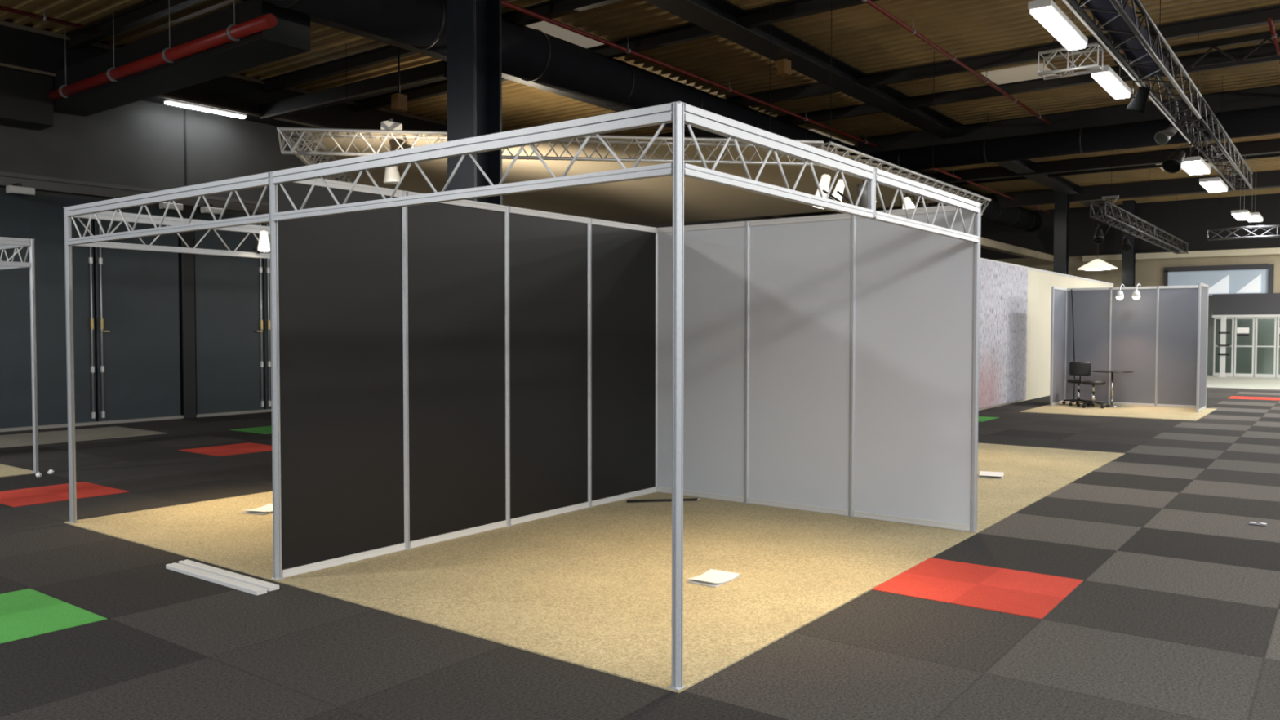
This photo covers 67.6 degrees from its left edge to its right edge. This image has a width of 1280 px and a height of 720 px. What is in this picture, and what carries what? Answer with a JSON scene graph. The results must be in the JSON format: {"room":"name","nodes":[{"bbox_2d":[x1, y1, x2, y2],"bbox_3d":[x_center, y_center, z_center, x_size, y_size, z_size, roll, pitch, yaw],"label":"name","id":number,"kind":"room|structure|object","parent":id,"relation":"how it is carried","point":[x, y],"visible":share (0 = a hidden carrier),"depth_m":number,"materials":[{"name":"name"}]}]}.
{"room":"exhibition hall","nodes":[
{"label":"exhibition hall","id":0,"kind":"room"},
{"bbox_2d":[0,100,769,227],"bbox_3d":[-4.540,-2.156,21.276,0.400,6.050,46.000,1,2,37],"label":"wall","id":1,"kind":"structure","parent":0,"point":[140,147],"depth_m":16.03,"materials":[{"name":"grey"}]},
{"bbox_2d":[5,182,35,196],"bbox_3d":[-9.350,-2.568,14.392,0.280,0.180,0.340,1,2,37],"label":"floodlight","id":2,"kind":"object","parent":1,"relation":"attached to","point":[17,188],"visible":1,"depth_m":14.31,"materials":[{"name":"white"}]},
{"bbox_2d":[0,191,96,428],"bbox_3d":[-9.251,-0.767,14.895,0.150,3.570,1.415,1,2,37],"label":"door","id":3,"kind":"structure","parent":1,"relation":"in","point":[39,218],"depth_m":14.86,"materials":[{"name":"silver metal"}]},
{"bbox_2d":[0,408,271,431],"bbox_3d":[-4.476,0.844,21.320,0.090,0.050,46.000,1,2,37],"label":"baseboard","id":4,"kind":"structure","parent":1,"relation":"attached to","point":[30,428],"depth_m":15.89,"materials":[{"name":"grey"}]},
{"bbox_2d":[92,200,181,421],"bbox_3d":[-8.392,-0.803,16.026,0.170,3.570,1.365,1,2,37],"label":"door","id":5,"kind":"structure","parent":1,"relation":"in","point":[136,298],"depth_m":15.99,"materials":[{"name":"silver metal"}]},
{"bbox_2d":[159,200,182,211],"bbox_3d":[-7.985,-2.624,16.217,0.280,0.180,0.340,1,2,37],"label":"floodlight","id":6,"kind":"object","parent":1,"relation":"attached to","point":[162,206],"visible":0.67,"depth_m":16.11,"materials":[{"name":"white"}]},
{"bbox_2d":[177,204,196,418],"bbox_3d":[-7.907,-0.838,16.689,0.150,3.700,0.220,1,2,37],"label":"column","id":7,"kind":"structure","parent":1,"relation":"attached to","point":[186,260],"depth_m":16.63,"materials":[{"name":"black"}]},
{"bbox_2d":[200,204,222,215],"bbox_3d":[-7.554,-2.642,16.794,0.280,0.180,0.340,1,2,37],"label":"floodlight","id":8,"kind":"object","parent":1,"relation":"attached to","point":[204,210],"visible":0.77,"depth_m":16.71,"materials":[{"name":"white"}]},
{"bbox_2d":[193,210,264,414],"bbox_3d":[-7.425,-0.843,17.318,0.170,3.570,1.305,1,2,37],"label":"door","id":9,"kind":"structure","parent":1,"relation":"in","point":[228,290],"depth_m":17.28,"materials":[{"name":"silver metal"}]},
{"bbox_2d":[262,222,271,408],"bbox_3d":[-6.621,-0.876,18.409,0.150,3.570,1.345,1,2,37],"label":"door","id":10,"kind":"structure","parent":1,"relation":"in","point":[266,262],"depth_m":17.89,"materials":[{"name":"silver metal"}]},
{"bbox_2d":[0,376,1279,719],"bbox_3d":[5.827,1.172,13.622,26.300,0.106,46.001,1,2,37],"label":"floor","id":11,"kind":"structure","parent":0,"point":[1174,614],"depth_m":4.95,"materials":[{"name":"carpet"}]},
{"bbox_2d":[0,463,37,477],"bbox_3d":[-8.174,1.234,9.594,1.900,0.008,3.180,1,2,37],"label":"carpet","id":12,"kind":"object","parent":11,"relation":"on","point":[5,470],"visible":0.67,"depth_m":10.36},
{"bbox_2d":[0,236,39,472],"bbox_3d":[-8.124,-0.021,9.594,1.886,2.502,3.056,1,2,37],"label":"stand","id":13,"kind":"object","parent":12,"relation":"on","point":[6,243],"visible":0.99,"depth_m":10.23,"materials":[{"name":"metal"}]},
{"bbox_2d":[0,588,106,644],"bbox_3d":[-3.541,1.387,5.018,0.985,0.004,0.985,1,2,37],"label":"tile","id":14,"kind":"structure","parent":11,"relation":"on","point":[28,612],"depth_m":5.17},
{"bbox_2d":[0,481,130,506],"bbox_3d":[-5.546,1.258,9.013,0.985,0.004,0.985,1,2,37],"label":"tile","id":15,"kind":"structure","parent":11,"relation":"on","point":[60,492],"depth_m":9.00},
{"bbox_2d":[0,426,167,448],"bbox_3d":[-9.338,1.142,12.461,1.600,0.008,5.580,1,2,37],"label":"carpet","id":16,"kind":"object","parent":11,"relation":"on","point":[95,433],"visible":1,"depth_m":13.86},
{"bbox_2d":[165,562,266,595],"bbox_3d":[-2.632,1.347,5.910,1.050,0.026,0.066,1,2,37],"label":"strip","id":17,"kind":"object","parent":11,"relation":"on","point":[242,586],"visible":1,"depth_m":5.85,"materials":[{"name":"white"}]},
{"bbox_2d":[177,442,271,456],"bbox_3d":[-5.229,1.151,12.358,0.985,0.004,0.985,1,2,37],"label":"tile","id":18,"kind":"structure","parent":11,"relation":"on","point":[241,448],"depth_m":12.31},
{"bbox_2d":[178,559,279,591],"bbox_3d":[-2.593,1.345,5.997,1.050,0.026,0.066,1,2,37],"label":"strip","id":19,"kind":"object","parent":11,"relation":"on","point":[268,586],"visible":0.97,"depth_m":5.94,"materials":[{"name":"white"}]},
{"bbox_2d":[229,426,271,434],"bbox_3d":[-5.634,1.073,14.820,0.985,0.004,0.985,1,2,37],"label":"tile","id":20,"kind":"structure","parent":11,"relation":"on","point":[267,429],"depth_m":14.71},
{"bbox_2d":[446,0,502,204],"bbox_3d":[-1.733,-1.766,10.042,0.500,5.990,0.500,1,2,37],"label":"steel column","id":21,"kind":"structure","parent":11,"relation":"on","point":[473,27],"depth_m":9.96,"materials":[{"name":"grey"}]},
{"bbox_2d":[64,443,1124,693],"bbox_3d":[0.738,1.237,9.823,5.960,0.008,9.880,1,2,37],"label":"carpet","id":22,"kind":"object","parent":11,"relation":"on","point":[590,588],"visible":0.57,"depth_m":6.25,"materials":[{"name":"carpet"}]},
{"bbox_2d":[242,503,272,514],"bbox_3d":[-3.178,1.267,8.143,0.240,0.024,0.340,1,2,20],"label":"brochure","id":23,"kind":"object","parent":22,"relation":"on","point":[268,508],"visible":0.65,"depth_m":8.08,"materials":[{"name":"white paper"}]},
{"bbox_2d":[62,101,981,690],"bbox_3d":[-0.979,0.055,7.436,5.896,2.502,4.056,1,2,37],"label":"stand","id":24,"kind":"object","parent":22,"relation":"on","point":[445,366],"visible":1,"depth_m":7.45,"materials":[{"name":"metal"}]},
{"bbox_2d":[252,231,270,253],"bbox_3d":[-3.460,-1.083,8.776,0.180,0.207,0.130,1,2,37],"label":"spotlight","id":25,"kind":"object","parent":24,"relation":"attached to","point":[264,246],"visible":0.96,"depth_m":8.75,"materials":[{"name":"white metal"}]},
{"bbox_2d":[812,173,841,208],"bbox_3d":[1.088,-0.970,5.504,0.205,0.204,0.101,1,2,37],"label":"spotlight","id":26,"kind":"object","parent":24,"relation":"attached to","point":[824,182],"visible":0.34,"depth_m":5.50,"materials":[{"name":"white metal"}]},
{"bbox_2d":[831,179,855,204],"bbox_3d":[1.218,-0.974,5.673,0.201,0.201,0.091,1,2,37],"label":"spotlight","id":27,"kind":"object","parent":24,"relation":"attached to","point":[837,193],"visible":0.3,"depth_m":5.67,"materials":[{"name":"white metal"}]},
{"bbox_2d":[626,497,700,502],"bbox_3d":[0.213,1.260,8.583,0.671,0.023,0.024,0,2,-9],"label":"rod","id":28,"kind":"object","parent":22,"relation":"on","point":[691,499],"visible":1,"depth_m":8.56,"materials":[{"name":"black metal"}]},
{"bbox_2d":[686,568,739,586],"bbox_3d":[0.453,1.342,5.904,0.210,0.024,0.300,1,2,34],"label":"brochure","id":29,"kind":"object","parent":22,"relation":"on","point":[713,578],"visible":1,"depth_m":5.90,"materials":[{"name":"white paper"}]},
{"bbox_2d":[977,471,1004,479],"bbox_3d":[3.712,1.212,10.108,0.240,0.024,0.360,1,2,22],"label":"brochure","id":30,"kind":"object","parent":22,"relation":"on","point":[986,474],"visible":1,"depth_m":10.13,"materials":[{"name":"white paper"}]},
{"bbox_2d":[871,557,1083,618],"bbox_3d":[2.058,1.367,5.825,0.985,0.004,0.985,1,2,37],"label":"tile","id":31,"kind":"structure","parent":11,"relation":"on","point":[1025,593],"depth_m":5.75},
{"bbox_2d":[977,416,999,422],"bbox_3d":[5.683,1.021,16.845,0.985,0.004,0.985,1,2,37],"label":"floor","id":32,"kind":"structure","parent":11,"relation":"on","point":[980,419],"depth_m":16.75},
{"bbox_2d":[1053,191,1070,275],"bbox_3d":[12.988,-2.369,29.517,0.460,5.990,0.460,1,2,37],"label":"steel column","id":33,"kind":"structure","parent":11,"relation":"on","point":[1061,211],"depth_m":29.34,"materials":[{"name":"grey"}]},
{"bbox_2d":[1019,402,1216,421],"bbox_3d":[9.274,0.971,18.469,2.910,0.008,3.100,1,2,37],"label":"carpet","id":34,"kind":"object","parent":11,"relation":"on","point":[1126,411],"visible":0.86,"depth_m":18.12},
{"bbox_2d":[1062,361,1092,406],"bbox_3d":[8.991,0.479,19.656,0.582,0.900,0.623,1,2,37],"label":"office chair","id":35,"kind":"object","parent":34,"relation":"on","point":[1076,368],"visible":0.84,"depth_m":19.40,"materials":[{"name":"black paint"}]},
{"bbox_2d":[1076,380,1110,408],"bbox_3d":[9.055,0.680,19.135,0.594,0.530,0.602,1,2,37],"label":"stool","id":36,"kind":"object","parent":34,"relation":"on","point":[1093,383],"visible":1,"depth_m":19.05,"materials":[{"name":"leather"}]},
{"bbox_2d":[1091,370,1133,406],"bbox_3d":[9.583,0.580,19.413,0.770,0.714,0.770,1,2,37],"label":"round table","id":37,"kind":"object","parent":34,"relation":"on","point":[1111,371],"visible":0.94,"depth_m":19.39,"materials":[{"name":"black paint"}]},
{"bbox_2d":[1049,282,1208,412],"bbox_3d":[9.784,-0.272,19.186,2.656,2.432,1.176,1,2,37],"label":"stand","id":38,"kind":"object","parent":34,"relation":"on","point":[1160,336],"visible":0.97,"depth_m":19.57,"materials":[{"name":"metal"}]},
{"bbox_2d":[1071,288,1075,403],"bbox_3d":[9.142,-0.301,20.184,0.038,2.402,0.240,0,2,3],"label":"power cord","id":39,"kind":"object","parent":38,"relation":"hanging from","point":[1071,289],"visible":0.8,"depth_m":20.18,"materials":[{"name":"black rubber"}]},
{"bbox_2d":[1115,283,1124,299],"bbox_3d":[9.820,-1.391,19.497,0.150,0.335,0.527,1,2,37],"label":"lamp","id":40,"kind":"object","parent":38,"relation":"attached to","point":[1119,295],"visible":1,"depth_m":19.31,"materials":[{"name":"metal"}]},
{"bbox_2d":[1132,283,1141,299],"bbox_3d":[10.060,-1.385,19.318,0.150,0.335,0.527,1,2,37],"label":"lamp","id":41,"kind":"object","parent":38,"relation":"attached to","point":[1135,295],"visible":1,"depth_m":19.13,"materials":[{"name":"metal"}]},
{"bbox_2d":[1121,200,1136,287],"bbox_3d":[16.843,-2.475,33.001,0.460,5.990,0.460,1,2,37],"label":"steel column","id":42,"kind":"structure","parent":11,"relation":"on","point":[1128,258],"depth_m":32.82,"materials":[{"name":"grey"}]},
{"bbox_2d":[1217,317,1230,377],"bbox_3d":[19.249,-0.420,31.526,0.340,1.980,0.260,1,2,37],"label":"stand","id":43,"kind":"object","parent":11,"relation":"on","point":[1223,332],"visible":0.98,"depth_m":31.51,"materials":[{"name":"grey"}]},
{"bbox_2d":[1227,395,1279,400],"bbox_3d":[14.036,0.871,21.834,0.985,0.004,0.985,1,2,37],"label":"floor","id":44,"kind":"structure","parent":11,"relation":"on","point":[1231,397],"depth_m":21.87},
{"bbox_2d":[0,0,1279,213],"bbox_3d":[5.992,-4.725,13.646,26.300,0.566,46.530,1,2,37],"label":"ceiling","id":45,"kind":"structure","parent":0,"point":[1235,44],"depth_m":15.42,"materials":[{"name":"black"}]},
{"bbox_2d":[0,5,83,29],"bbox_3d":[-9.414,-4.732,11.662,0.078,0.179,4.900,1,2,37],"label":"pipe","id":46,"kind":"object","parent":45,"relation":"hanging from","point":[43,17],"visible":1,"depth_m":13.19,"materials":[{"name":"metal"}]},
{"bbox_2d":[48,0,277,101],"bbox_3d":[-6.676,-4.340,12.749,6.261,1.028,0.195,1,2,37],"label":"pipe","id":47,"kind":"object","parent":45,"relation":"hanging from","point":[234,33],"visible":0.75,"depth_m":12.19,"materials":[{"name":"metal"}]},
{"bbox_2d":[163,98,247,119],"bbox_3d":[-7.439,-4.620,16.397,0.140,0.709,1.420,1,2,37],"label":"lamp","id":48,"kind":"object","parent":45,"relation":"hanging from","point":[167,101],"visible":0.69,"depth_m":16.33,"materials":[{"name":"white"}]},
{"bbox_2d":[391,47,407,111],"bbox_3d":[-3.628,-4.340,14.404,0.160,1.134,0.200,1,2,37],"label":"hoist","id":49,"kind":"object","parent":45,"relation":"hanging from","point":[398,101],"visible":0.83,"depth_m":14.37,"materials":[{"name":"brown"}]},
{"bbox_2d":[0,25,836,218],"bbox_3d":[-2.438,-4.849,23.305,0.530,0.590,39.900,1,2,37],"label":"roof beam","id":50,"kind":"structure","parent":45,"relation":"attached to","point":[18,47],"depth_m":16.59,"materials":[{"name":"black"}]},
{"bbox_2d":[0,66,53,130],"bbox_3d":[-11.712,-3.781,10.950,0.510,0.740,8.960,1,2,37],"label":"roof beam","id":51,"kind":"structure","parent":50,"relation":"attached to","point":[25,101],"depth_m":14.11,"materials":[{"name":"black"}]},
{"bbox_2d":[52,0,311,116],"bbox_3d":[-6.587,-4.045,13.129,6.000,0.500,0.640,1,2,37],"label":"roof beam","id":52,"kind":"structure","parent":50,"relation":"attached to","point":[291,36],"depth_m":12.37,"materials":[{"name":"black"}]},
{"bbox_2d":[261,60,446,119],"bbox_3d":[-4.792,-4.380,15.686,4.800,0.250,0.140,1,2,37],"label":"roof beam","id":53,"kind":"structure","parent":50,"relation":"attached to","point":[438,68],"depth_m":15.43,"materials":[{"name":"black"}]},
{"bbox_2d":[260,74,444,119],"bbox_3d":[-4.840,-4.268,15.625,4.800,0.030,0.020,1,2,37],"label":"trim","id":54,"kind":"structure","parent":53,"relation":"attached to","point":[442,75],"depth_m":15.43,"materials":[{"name":"brown"}]},
{"bbox_2d":[240,0,1008,226],"bbox_3d":[2.473,-4.846,20.879,0.260,0.520,37.900,1,2,37],"label":"roof beam","id":55,"kind":"structure","parent":45,"relation":"attached to","point":[313,19],"depth_m":13.81,"materials":[{"name":"black"}]},
{"bbox_2d":[276,0,991,215],"bbox_3d":[0.700,-3.728,15.473,11.210,2.416,8.013,0,2,-7],"label":"lighting truss","id":56,"kind":"object","parent":45,"relation":"hanging from","point":[304,155],"visible":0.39,"depth_m":11.56,"materials":[{"name":"silver metal"}]},
{"bbox_2d":[381,119,402,129],"bbox_3d":[-2.914,-2.755,11.220,0.140,0.140,0.200,1,2,37],"label":"junction box","id":57,"kind":"object","parent":56,"relation":"on","point":[386,125],"visible":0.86,"depth_m":11.15,"materials":[{"name":"white"}]},
{"bbox_2d":[383,165,401,183],"bbox_3d":[-2.907,-2.224,11.245,0.206,0.298,0.210,0,2,-13],"label":"spotlight","id":58,"kind":"object","parent":56,"relation":"hanging from","point":[392,175],"visible":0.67,"depth_m":11.17,"materials":[{"name":"grey"}]},
{"bbox_2d":[299,131,975,226],"bbox_3d":[-1.287,-2.822,15.766,10.180,0.010,10.590,1,2,37],"label":"ceiling canopy","id":59,"kind":"object","parent":56,"relation":"attached to","point":[649,201],"visible":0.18,"depth_m":15.37,"materials":[{"name":"fabric"}]},
{"bbox_2d":[856,180,876,208],"bbox_3d":[3.059,-2.232,12.919,0.278,0.379,0.257,0,2,4],"label":"spotlight","id":60,"kind":"object","parent":56,"relation":"hanging from","point":[863,201],"visible":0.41,"depth_m":12.84,"materials":[{"name":"grey"}]},
{"bbox_2d":[899,193,915,208],"bbox_3d":[3.958,-2.303,14.106,0.243,0.310,0.270,1,2,37],"label":"spotlight","id":61,"kind":"object","parent":56,"relation":"hanging from","point":[908,203],"visible":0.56,"depth_m":14.05,"materials":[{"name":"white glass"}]},
{"bbox_2d":[261,0,1041,231],"bbox_3d":[3.193,-4.680,20.345,0.744,0.816,37.900,1,2,37],"label":"ceiling beam","id":62,"kind":"structure","parent":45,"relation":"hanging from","point":[529,54],"depth_m":14.17,"materials":[{"name":"black"}]},
{"bbox_2d":[501,0,1049,213],"bbox_3d":[4.188,-4.947,20.280,0.078,0.269,35.000,1,2,37],"label":"pipe","id":63,"kind":"object","parent":45,"relation":"hanging from","point":[505,3],"visible":0.89,"depth_m":15.74,"materials":[{"name":"metal"}]},
{"bbox_2d":[643,0,1115,212],"bbox_3d":[5.276,-4.906,18.780,0.440,0.260,37.900,1,2,37],"label":"roof beam","id":64,"kind":"structure","parent":45,"relation":"attached to","point":[717,17],"depth_m":15.53,"materials":[{"name":"black"}]},
{"bbox_2d":[777,58,791,76],"bbox_3d":[2.233,-4.540,14.822,0.160,0.240,0.200,1,2,37],"label":"hoist","id":65,"kind":"object","parent":64,"relation":"hanging from","point":[784,65],"visible":1,"depth_m":14.76,"materials":[{"name":"brown"}]},
{"bbox_2d":[1077,200,1117,270],"bbox_3d":[15.526,-4.257,32.432,1.240,2.404,1.240,1,2,37],"label":"pendant lamp","id":66,"kind":"object","parent":64,"relation":"hanging from","point":[1097,264],"visible":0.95,"depth_m":32.17,"materials":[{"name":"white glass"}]},
{"bbox_2d":[862,0,1051,124],"bbox_3d":[4.356,-4.753,14.163,0.073,0.266,13.400,1,2,37],"label":"pipe","id":67,"kind":"object","parent":45,"relation":"hanging from","point":[913,31],"visible":0.97,"depth_m":14.69,"materials":[{"name":"metal"}]},
{"bbox_2d":[1027,0,1087,50],"bbox_3d":[3.907,-3.888,8.880,0.190,1.669,1.420,1,2,37],"label":"lamp","id":68,"kind":"object","parent":45,"relation":"hanging from","point":[1046,12],"visible":1,"depth_m":8.72,"materials":[{"name":"white"}]},
{"bbox_2d":[857,84,1279,157],"bbox_3d":[11.152,-4.694,17.794,15.000,0.580,0.350,1,2,37],"label":"roof beam","id":69,"kind":"structure","parent":45,"relation":"attached to","point":[1266,96],"depth_m":19.42,"materials":[{"name":"black"}]},
{"bbox_2d":[860,98,1279,172],"bbox_3d":[10.848,-4.477,17.061,14.600,0.996,0.504,1,2,37],"label":"roof beam","id":70,"kind":"structure","parent":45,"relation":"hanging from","point":[1265,120],"depth_m":18.68,"materials":[{"name":"black"}]},
{"bbox_2d":[1037,0,1103,79],"bbox_3d":[4.503,-3.876,9.983,0.589,1.762,0.256,1,2,37],"label":"lighting truss","id":71,"kind":"object","parent":45,"relation":"hanging from","point":[1049,73],"visible":0.95,"depth_m":10.00,"materials":[{"name":"silver metal"}]},
{"bbox_2d":[931,139,1279,183],"bbox_3d":[13.855,-5.009,23.071,17.000,0.280,0.250,1,2,37],"label":"roof beam","id":72,"kind":"structure","parent":45,"relation":"attached to","point":[1266,147],"depth_m":24.47,"materials":[{"name":"black"}]},
{"bbox_2d":[1090,27,1131,99],"bbox_3d":[5.404,-3.951,10.931,0.190,1.669,1.300,1,2,37],"label":"lamp","id":73,"kind":"object","parent":45,"relation":"hanging from","point":[1108,79],"visible":0.87,"depth_m":10.81,"materials":[{"name":"white"}]},
{"bbox_2d":[1091,71,1129,99],"bbox_3d":[5.403,-3.135,10.957,0.166,0.035,1.260,1,2,37],"label":"ceiling light","id":74,"kind":"object","parent":73,"relation":"attached to","point":[1109,81],"depth_m":10.84,"materials":[{"name":"white"}]},
{"bbox_2d":[985,170,1279,208],"bbox_3d":[16.999,-5.064,27.275,17.000,0.430,0.350,1,2,37],"label":"roof beam","id":75,"kind":"structure","parent":45,"relation":"attached to","point":[1264,180],"depth_m":28.69,"materials":[{"name":"black"}]},
{"bbox_2d":[1088,175,1188,253],"bbox_3d":[13.911,-4.285,26.143,0.360,1.952,12.824,1,2,37],"label":"lighting truss","id":76,"kind":"object","parent":45,"relation":"hanging from","point":[1106,202],"visible":0.97,"depth_m":24.37,"materials":[{"name":"grey metal"}]},
{"bbox_2d":[1093,219,1111,244],"bbox_3d":[10.545,-2.938,21.908,0.312,0.543,0.340,-1,2,-28],"label":"spotlight","id":77,"kind":"object","parent":76,"relation":"hanging from","point":[1099,238],"visible":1,"depth_m":21.89,"materials":[{"name":"black paint"}]},
{"bbox_2d":[1120,231,1136,251],"bbox_3d":[12.366,-3.025,24.307,0.322,0.516,0.313,-1,2,-23],"label":"spotlight","id":78,"kind":"object","parent":76,"relation":"hanging from","point":[1126,246],"visible":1,"depth_m":24.25,"materials":[{"name":"black paint"}]},
{"bbox_2d":[1062,0,1253,190],"bbox_3d":[5.009,-3.979,9.826,0.362,1.544,25.220,1,2,37],"label":"lighting truss","id":79,"kind":"object","parent":45,"relation":"hanging from","point":[1117,18],"visible":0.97,"depth_m":11.00,"materials":[{"name":"grey metal"}]},
{"bbox_2d":[1080,0,1168,75],"bbox_3d":[3.875,-3.340,8.321,0.260,0.140,7.400,1,2,37],"label":"lighting truss","id":80,"kind":"object","parent":79,"relation":"on","point":[1119,24],"depth_m":9.81,"materials":[{"name":"black"}]},
{"bbox_2d":[1126,75,1150,113],"bbox_3d":[5.739,-3.046,11.008,0.250,0.427,0.233,1,2,37],"label":"spotlight","id":81,"kind":"object","parent":79,"relation":"hanging from","point":[1139,102],"visible":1,"depth_m":10.94,"materials":[{"name":"black metal"}]},
{"bbox_2d":[1154,117,1186,145],"bbox_3d":[7.932,-3.430,14.350,0.355,0.392,0.317,0,2,-3],"label":"spotlight","id":82,"kind":"object","parent":79,"relation":"hanging from","point":[1162,137],"visible":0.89,"depth_m":14.34,"materials":[{"name":"grey"}]},
{"bbox_2d":[1161,140,1199,173],"bbox_3d":[8.324,-3.142,14.792,0.395,0.486,0.428,0,2,-14],"label":"spotlight","id":83,"kind":"object","parent":79,"relation":"hanging from","point":[1171,164],"visible":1,"depth_m":14.79,"materials":[{"name":"black paint"}]},
{"bbox_2d":[1181,72,1210,175],"bbox_3d":[9.489,-4.109,16.340,0.340,1.689,1.400,1,2,37],"label":"lamp","id":84,"kind":"object","parent":45,"relation":"hanging from","point":[1197,165],"visible":0.74,"depth_m":16.12,"materials":[{"name":"white"}]},
{"bbox_2d":[1181,160,1209,175],"bbox_3d":[9.488,-3.283,16.366,0.316,0.035,1.360,1,2,37],"label":"diffuser","id":85,"kind":"object","parent":84,"relation":"attached to","point":[1192,167],"depth_m":16.22,"materials":[{"name":"white"}]},
{"bbox_2d":[1199,140,1227,192],"bbox_3d":[11.114,-4.176,18.495,0.340,1.689,1.400,1,2,37],"label":"lamp","id":86,"kind":"object","parent":45,"relation":"hanging from","point":[1214,184],"visible":0.78,"depth_m":18.13,"materials":[{"name":"white"}]},
{"bbox_2d":[1200,181,1226,192],"bbox_3d":[11.113,-3.349,18.521,0.316,0.035,1.360,1,2,37],"label":"diffuser","id":87,"kind":"object","parent":86,"relation":"attached to","point":[1211,186],"depth_m":18.34,"materials":[{"name":"white"}]},
{"bbox_2d":[1231,155,1253,220],"bbox_3d":[14.691,-4.325,23.310,0.340,1.689,1.400,1,2,37],"label":"lamp","id":88,"kind":"object","parent":45,"relation":"hanging from","point":[1240,215],"visible":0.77,"depth_m":22.93,"materials":[{"name":"white"}]},
{"bbox_2d":[1231,213,1252,220],"bbox_3d":[14.690,-3.498,23.336,0.316,0.035,1.360,1,2,37],"label":"diffuser","id":89,"kind":"object","parent":88,"relation":"attached to","point":[1239,216],"depth_m":23.21,"materials":[{"name":"white"}]},
{"bbox_2d":[1206,191,1279,240],"bbox_3d":[16.657,-4.216,24.966,3.170,2.008,0.308,1,2,37],"label":"lighting truss","id":90,"kind":"object","parent":45,"relation":"hanging from","point":[1277,226],"visible":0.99,"depth_m":25.40,"materials":[{"name":"grey metal"}]},
{"bbox_2d":[1246,204,1263,222],"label":"lamp","id":91,"kind":"object","parent":45,"relation":"hanging from","point":[1257,216],"depth_m":24.75,"materials":[{"name":"white"}]},
{"bbox_2d":[1246,215,1262,222],"bbox_3d":[16.012,-3.689,24.965,0.316,0.035,1.360,1,2,37],"label":"diffuser","id":92,"kind":"object","parent":91,"relation":"attached to","point":[1255,218],"depth_m":25.03,"materials":[{"name":"white"}]},
{"bbox_2d":[1267,17,1279,64],"bbox_3d":[10.071,-4.770,15.009,0.068,0.274,5.200,1,2,37],"label":"pipe","id":93,"kind":"object","parent":45,"relation":"hanging from","point":[1272,25],"visible":0.92,"depth_m":13.61,"materials":[{"name":"metal"}]},
{"bbox_2d":[978,266,1113,410],"bbox_3d":[10.227,-0.646,23.391,0.100,2.930,12.600,1,2,37],"label":"wall","id":94,"kind":"structure","parent":0,"point":[1040,282],"depth_m":21.95,"materials":[{"name":"white"}]},
{"bbox_2d":[978,257,1028,408],"bbox_3d":[7.298,-0.539,19.371,0.035,2.885,3.850,1,2,37],"label":"wall panel","id":95,"kind":"object","parent":94,"relation":"attached to","point":[1003,286],"visible":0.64,"depth_m":19.44,"materials":[{"name":"white"}]},
{"bbox_2d":[991,193,1279,377],"bbox_3d":[18.423,-2.476,33.693,22.300,6.150,1.400,1,2,37],"label":"wall","id":96,"kind":"structure","parent":0,"point":[1148,273],"depth_m":33.28,"materials":[{"name":"paint"}]},
{"bbox_2d":[0,62,783,217],"bbox_3d":[-2.215,-4.549,23.146,0.030,0.040,39.900,1,2,37],"label":"trim","id":97,"kind":"structure","parent":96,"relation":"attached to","point":[1,64],"depth_m":16.18,"materials":[{"name":"brown"}]},
{"bbox_2d":[0,20,839,213],"bbox_3d":[-2.214,-5.149,23.127,0.030,0.060,39.900,1,2,37],"label":"trim","id":98,"kind":"structure","parent":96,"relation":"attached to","point":[2,22],"depth_m":16.69,"materials":[{"name":"brown"}]},
{"bbox_2d":[980,237,1053,263],"bbox_3d":[11.738,-3.488,30.230,0.300,0.220,11.900,1,2,37],"label":"roof beam","id":99,"kind":"structure","parent":96,"relation":"attached to","point":[985,243],"depth_m":30.18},
{"bbox_2d":[980,193,1279,259],"bbox_3d":[18.148,-4.588,32.921,21.900,1.740,0.040,1,2,37],"label":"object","id":100,"kind":"structure","parent":96,"relation":"attached to","point":[1190,220],"depth_m":32.92,"materials":[{"name":"black"}]},
{"bbox_2d":[1082,247,1279,262],"bbox_3d":[19.500,-3.561,31.841,8.800,0.200,0.220,1,2,37],"label":"trim","id":101,"kind":"structure","parent":96,"relation":"attached to","point":[1275,251],"depth_m":32.28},
{"bbox_2d":[1164,263,1274,294],"bbox_3d":[19.352,-2.687,32.048,3.150,0.960,0.090,1,2,37],"label":"window","id":102,"kind":"structure","parent":96,"relation":"in","point":[1257,277],"depth_m":31.88,"materials":[{"name":"grey glass"}]},
{"bbox_2d":[1213,317,1234,376],"bbox_3d":[19.530,-0.435,32.010,0.570,1.980,0.050,1,2,37],"label":"door","id":103,"kind":"structure","parent":96,"relation":"in","point":[1229,321],"depth_m":31.95,"materials":[{"name":"grey"}]},
{"bbox_2d":[1233,317,1254,377],"bbox_3d":[19.999,-0.423,31.652,0.550,1.980,0.060,1,2,37],"label":"door","id":104,"kind":"structure","parent":96,"relation":"in","point":[1244,339],"depth_m":31.64,"materials":[{"name":"grey"}]},
{"bbox_2d":[1212,293,1279,315],"bbox_3d":[21.156,-1.803,30.732,4.750,0.720,0.140,1,2,37],"label":"trim","id":105,"kind":"structure","parent":96,"relation":"attached to","point":[1252,304],"depth_m":31.52,"materials":[{"name":"grey stone"}]},
{"bbox_2d":[1212,314,1279,317],"bbox_3d":[21.132,-1.422,30.712,4.750,0.080,0.140,1,2,37],"label":"trim","id":106,"kind":"structure","parent":96,"relation":"attached to","point":[1261,315],"depth_m":31.48,"materials":[{"name":"grey"}]},
{"bbox_2d":[1254,316,1276,377],"bbox_3d":[20.475,-0.411,31.303,0.570,1.980,0.050,1,2,37],"label":"door","id":107,"kind":"structure","parent":96,"relation":"in","point":[1265,327],"depth_m":31.30,"materials":[{"name":"grey"}]},
{"bbox_2d":[1276,316,1279,377],"bbox_3d":[20.952,-0.399,30.940,0.570,1.980,0.060,1,2,37],"label":"door","id":108,"kind":"structure","parent":96,"relation":"in","point":[1278,317],"depth_m":31.08,"materials":[{"name":"grey"}]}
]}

